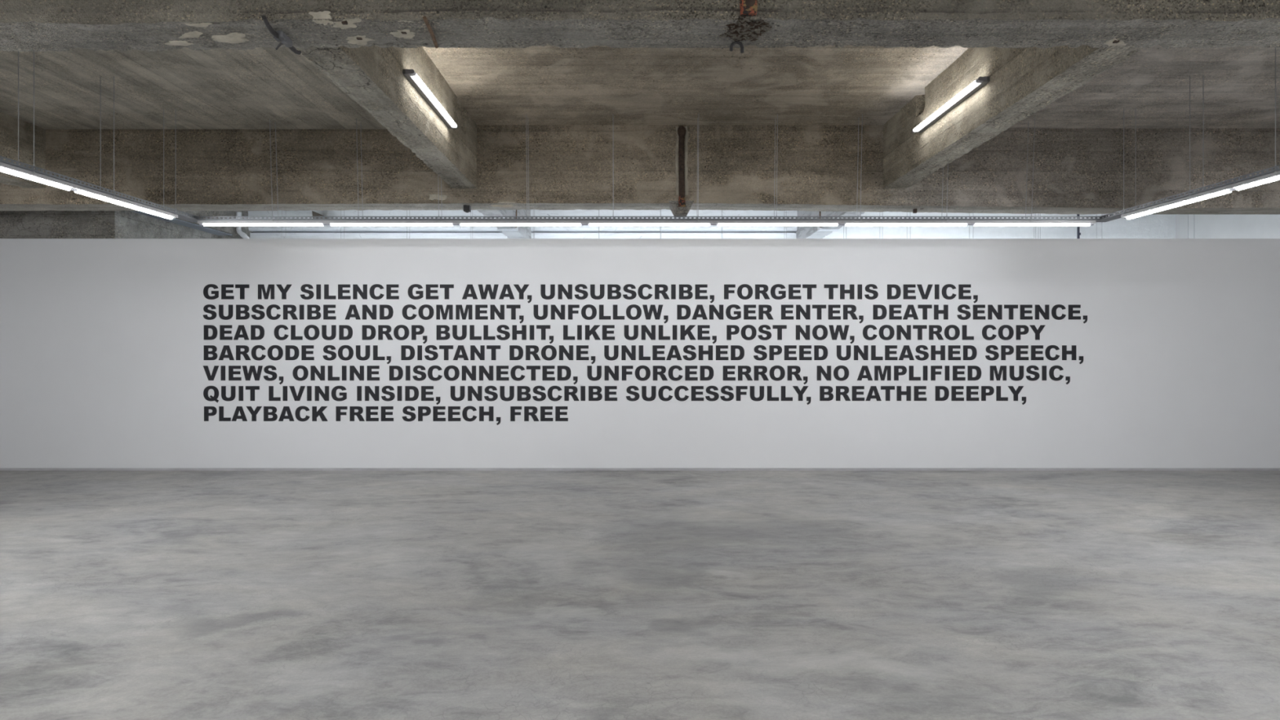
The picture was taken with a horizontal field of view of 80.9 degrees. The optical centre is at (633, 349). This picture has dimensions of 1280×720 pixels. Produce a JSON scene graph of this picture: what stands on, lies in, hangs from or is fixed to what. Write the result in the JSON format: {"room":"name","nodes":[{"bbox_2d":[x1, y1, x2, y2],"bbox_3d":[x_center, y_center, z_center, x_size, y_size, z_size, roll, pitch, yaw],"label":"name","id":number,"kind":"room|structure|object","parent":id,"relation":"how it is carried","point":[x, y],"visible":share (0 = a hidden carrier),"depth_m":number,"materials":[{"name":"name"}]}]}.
{"room":"museum","nodes":[
{"label":"museum","id":0,"kind":"room"},
{"bbox_2d":[0,210,232,238],"bbox_3d":[-8.450,-0.513,12.330,2.300,4.373,3.540,0,0,0],"label":"wall","id":1,"kind":"structure","parent":0,"point":[13,224],"depth_m":10.56,"materials":[{"name":"grey concrete"}]},
{"bbox_2d":[248,208,797,238],"bbox_3d":[-2.025,-0.513,13.910,10.630,4.373,0.380,0,0,0],"label":"window","id":2,"kind":"structure","parent":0,"point":[325,231],"depth_m":13.74,"materials":[{"name":"white glass"}]},
{"bbox_2d":[311,210,326,218],"bbox_3d":[-5.545,-2.397,13.510,0.307,0.148,0.420,0,0,0],"label":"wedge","id":3,"kind":"object","parent":2,"relation":"attached to","point":[314,214],"visible":0.36,"depth_m":13.30,"materials":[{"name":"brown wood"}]},
{"bbox_2d":[0,470,1279,719],"bbox_3d":[0.100,1.773,4.550,19.400,0.200,19.100,0,0,0],"label":"floor","id":4,"kind":"structure","parent":0,"point":[125,594],"depth_m":5.19,"materials":[{"name":"concrete"}]},
{"bbox_2d":[235,212,249,238],"bbox_3d":[-6.893,-0.380,13.250,0.250,4.105,0.094,0,0,0],"label":"drain pipe","id":5,"kind":"object","parent":4,"relation":"on","point":[243,235],"visible":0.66,"depth_m":13.22,"materials":[{"name":"white plastic"}]},
{"bbox_2d":[1076,213,1080,238],"bbox_3d":[7.900,-0.513,13.300,0.063,4.373,0.056,0,0,0],"label":"steel pole","id":6,"kind":"object","parent":4,"relation":"on","point":[1078,233],"visible":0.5,"depth_m":13.29,"materials":[{"name":"grey metal"}]},
{"bbox_2d":[0,0,1279,238],"bbox_3d":[0.100,-2.317,4.550,19.400,1.365,19.100,0,0,0],"label":"ceiling","id":7,"kind":"structure","parent":0,"point":[655,68],"depth_m":7.90,"materials":[{"name":"concrete"}]},
{"bbox_2d":[0,51,197,219],"bbox_3d":[-5.100,-2.094,5.670,0.160,1.212,5.938,0,0,0],"label":"cable tray","id":8,"kind":"object","parent":7,"relation":"hanging from","point":[182,216],"visible":0.54,"depth_m":7.19,"materials":[{"name":"metal"}]},
{"bbox_2d":[0,162,78,190],"bbox_3d":[-5.100,-1.469,6.070,0.100,0.059,1.500,0,0,0],"label":"lamp","id":9,"kind":"object","parent":8,"relation":"attached to","point":[4,167],"visible":1,"depth_m":6.37,"materials":[{"name":"white plastic"}]},
{"bbox_2d":[72,185,177,219],"bbox_3d":[-5.100,-1.469,7.570,0.100,0.059,1.500,0,0,0],"label":"lamp","id":10,"kind":"object","parent":8,"relation":"attached to","point":[82,190],"visible":0.94,"depth_m":7.46,"materials":[{"name":"white plastic"}]},
{"bbox_2d":[262,15,301,54],"bbox_3d":[-1.966,-1.722,4.122,0.112,0.054,0.408,0,0,0],"label":"crack","id":11,"kind":"object","parent":7,"relation":"attached to","point":[278,35],"visible":1,"depth_m":4.12,"materials":[{"name":"grey concrete"}]},
{"bbox_2d":[402,69,457,128],"bbox_3d":[-1.843,-2.272,6.875,0.114,0.040,1.518,0,0,0],"label":"batten","id":12,"kind":"object","parent":7,"relation":"attached to","point":[410,74],"visible":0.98,"depth_m":6.71,"materials":[{"name":"white plastic"}]},
{"bbox_2d":[405,69,416,75],"bbox_3d":[-1.823,-2.272,6.146,0.074,0.037,0.059,0,0,0],"label":"socket","id":13,"kind":"object","parent":12,"relation":"attached to","point":[408,72],"depth_m":6.12,"materials":[{"name":"plastic"}]},
{"bbox_2d":[184,114,1113,222],"bbox_3d":[0.180,-2.094,8.689,10.720,1.212,0.221,0,0,0],"label":"light fixture","id":14,"kind":"object","parent":7,"relation":"hanging from","point":[527,219],"visible":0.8,"depth_m":8.64,"materials":[{"name":"metal"}]},
{"bbox_2d":[197,220,326,226],"bbox_3d":[-4.300,-1.469,8.720,1.477,0.059,0.100,0,0,0],"label":"lamp","id":15,"kind":"object","parent":14,"relation":"attached to","point":[206,223],"visible":0.99,"depth_m":8.67,"materials":[{"name":"white plastic"}]},
{"bbox_2d":[324,220,456,226],"bbox_3d":[-2.808,-1.469,8.720,1.508,0.059,0.100,0,0,0],"label":"lamp","id":16,"kind":"object","parent":14,"relation":"attached to","point":[332,223],"visible":0.99,"depth_m":8.67,"materials":[{"name":"white plastic"}]},
{"bbox_2d":[455,220,585,226],"bbox_3d":[-1.308,-1.469,8.720,1.492,0.059,0.100,0,0,0],"label":"lamp","id":17,"kind":"object","parent":14,"relation":"attached to","point":[462,223],"visible":0.99,"depth_m":8.67,"materials":[{"name":"white plastic"}]},
{"bbox_2d":[584,220,714,226],"bbox_3d":[0.186,-1.469,8.720,1.496,0.059,0.100,0,0,0],"label":"lamp","id":18,"kind":"object","parent":14,"relation":"attached to","point":[591,223],"visible":1,"depth_m":8.67,"materials":[{"name":"white plastic"}]},
{"bbox_2d":[713,220,842,226],"bbox_3d":[1.676,-1.469,8.720,1.484,0.059,0.100,0,0,0],"label":"lamp","id":19,"kind":"object","parent":14,"relation":"attached to","point":[719,223],"visible":1,"depth_m":8.67,"materials":[{"name":"white plastic"}]},
{"bbox_2d":[841,220,972,226],"bbox_3d":[3.168,-1.469,8.720,1.500,0.059,0.100,0,0,0],"label":"lamp","id":20,"kind":"object","parent":14,"relation":"attached to","point":[846,223],"visible":0.99,"depth_m":8.67,"materials":[{"name":"white plastic"}]},
{"bbox_2d":[970,220,1096,226],"bbox_3d":[4.633,-1.469,8.720,1.430,0.059,0.100,0,0,0],"label":"lamp","id":21,"kind":"object","parent":14,"relation":"attached to","point":[975,223],"visible":0.99,"depth_m":8.67,"materials":[{"name":"white plastic"}]},
{"bbox_2d":[677,125,686,206],"bbox_3d":[0.581,-2.198,8.984,0.103,0.970,0.106,0,0,0],"label":"pipe","id":22,"kind":"object","parent":7,"relation":"attached to","point":[682,131],"visible":1,"depth_m":8.96,"materials":[{"name":"black metal"}]},
{"bbox_2d":[281,209,1097,238],"bbox_3d":[0.500,-2.069,11.550,14.200,1.262,0.160,0,0,0],"label":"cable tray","id":23,"kind":"object","parent":7,"relation":"hanging from","point":[533,210],"visible":0.03,"depth_m":11.48,"materials":[{"name":"metal"}]},
{"bbox_2d":[729,40,743,53],"bbox_3d":[0.587,-1.725,4.262,0.082,0.070,0.019,0,0,0],"label":"iron staple","id":24,"kind":"object","parent":7,"relation":"attached to","point":[733,43],"visible":1,"depth_m":4.25,"materials":[{"name":"black metal"}]},
{"bbox_2d":[739,0,757,16],"bbox_3d":[0.612,-2.115,3.972,0.092,0.689,0.105,0,0,0],"label":"tie","id":25,"kind":"object","parent":7,"relation":"attached to","point":[747,7],"visible":0.99,"depth_m":3.94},
{"bbox_2d":[911,76,990,133],"bbox_3d":[2.963,-2.285,7.070,0.114,0.040,1.508,0,0,0],"label":"batten","id":26,"kind":"object","parent":7,"relation":"attached to","point":[980,82],"visible":1,"depth_m":6.90,"materials":[{"name":"white plastic"}]},
{"bbox_2d":[975,76,986,83],"bbox_3d":[2.943,-2.285,6.346,0.074,0.037,0.059,0,0,0],"label":"socket","id":27,"kind":"object","parent":26,"relation":"attached to","point":[980,79],"depth_m":6.32,"materials":[{"name":"plastic"}]},
{"bbox_2d":[1033,213,1188,238],"bbox_3d":[6.550,-1.844,12.100,5.900,1.712,0.160,0,0,0],"label":"steel pole","id":28,"kind":"object","parent":7,"relation":"hanging from","point":[1033,214],"visible":0.02,"depth_m":12.16,"materials":[{"name":"metal"}]},
{"bbox_2d":[1100,47,1279,219],"bbox_3d":[5.460,-2.094,5.670,0.160,1.212,5.938,0,0,0],"label":"cable tray","id":29,"kind":"object","parent":7,"relation":"hanging from","point":[1116,215],"visible":0.56,"depth_m":7.27,"materials":[{"name":"metal"}]},
{"bbox_2d":[1120,185,1233,219],"bbox_3d":[5.460,-1.469,7.570,0.100,0.059,1.500,0,0,0],"label":"lamp","id":30,"kind":"object","parent":29,"relation":"attached to","point":[1222,190],"visible":0.94,"depth_m":7.46,"materials":[{"name":"white plastic"}]},
{"bbox_2d":[1228,170,1279,190],"bbox_3d":[5.460,-1.469,6.070,0.100,0.059,1.500,0,0,0],"label":"lamp","id":31,"kind":"object","parent":29,"relation":"attached to","point":[1273,176],"visible":1,"depth_m":6.54,"materials":[{"name":"white plastic"}]},
{"bbox_2d":[0,238,1279,468],"bbox_3d":[0.100,0.048,10.470,19.400,3.183,0.140,0,0,0],"label":"wall","id":32,"kind":"structure","parent":0,"point":[102,341],"depth_m":10.40,"materials":[{"name":"white paint"}]},
{"bbox_2d":[0,468,1279,470],"bbox_3d":[0.100,1.656,10.470,19.400,0.034,0.116,0,0,0],"label":"baseboard","id":33,"kind":"structure","parent":32,"relation":"attached to","point":[0,468],"depth_m":10.41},
{"bbox_2d":[203,284,1087,425],"bbox_3d":[0.164,0.065,10.399,12.263,1.956,0.002,0,0,0],"label":"lettering","id":34,"kind":"object","parent":32,"relation":"attached to","point":[356,289],"depth_m":10.40},
{"bbox_2d":[822,211,1175,238],"bbox_3d":[6.545,-0.513,13.825,6.510,4.373,0.550,0,0,0],"label":"window","id":35,"kind":"structure","parent":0,"point":[1147,226],"depth_m":13.55,"materials":[{"name":"white glass"}]},
{"bbox_2d":[1175,213,1279,238],"bbox_3d":[9.950,-0.663,4.550,0.300,4.673,19.100,0,0,0],"label":"wall","id":36,"kind":"structure","parent":0,"point":[1200,226],"depth_m":12.36,"materials":[{"name":"white paint"}]}
]}

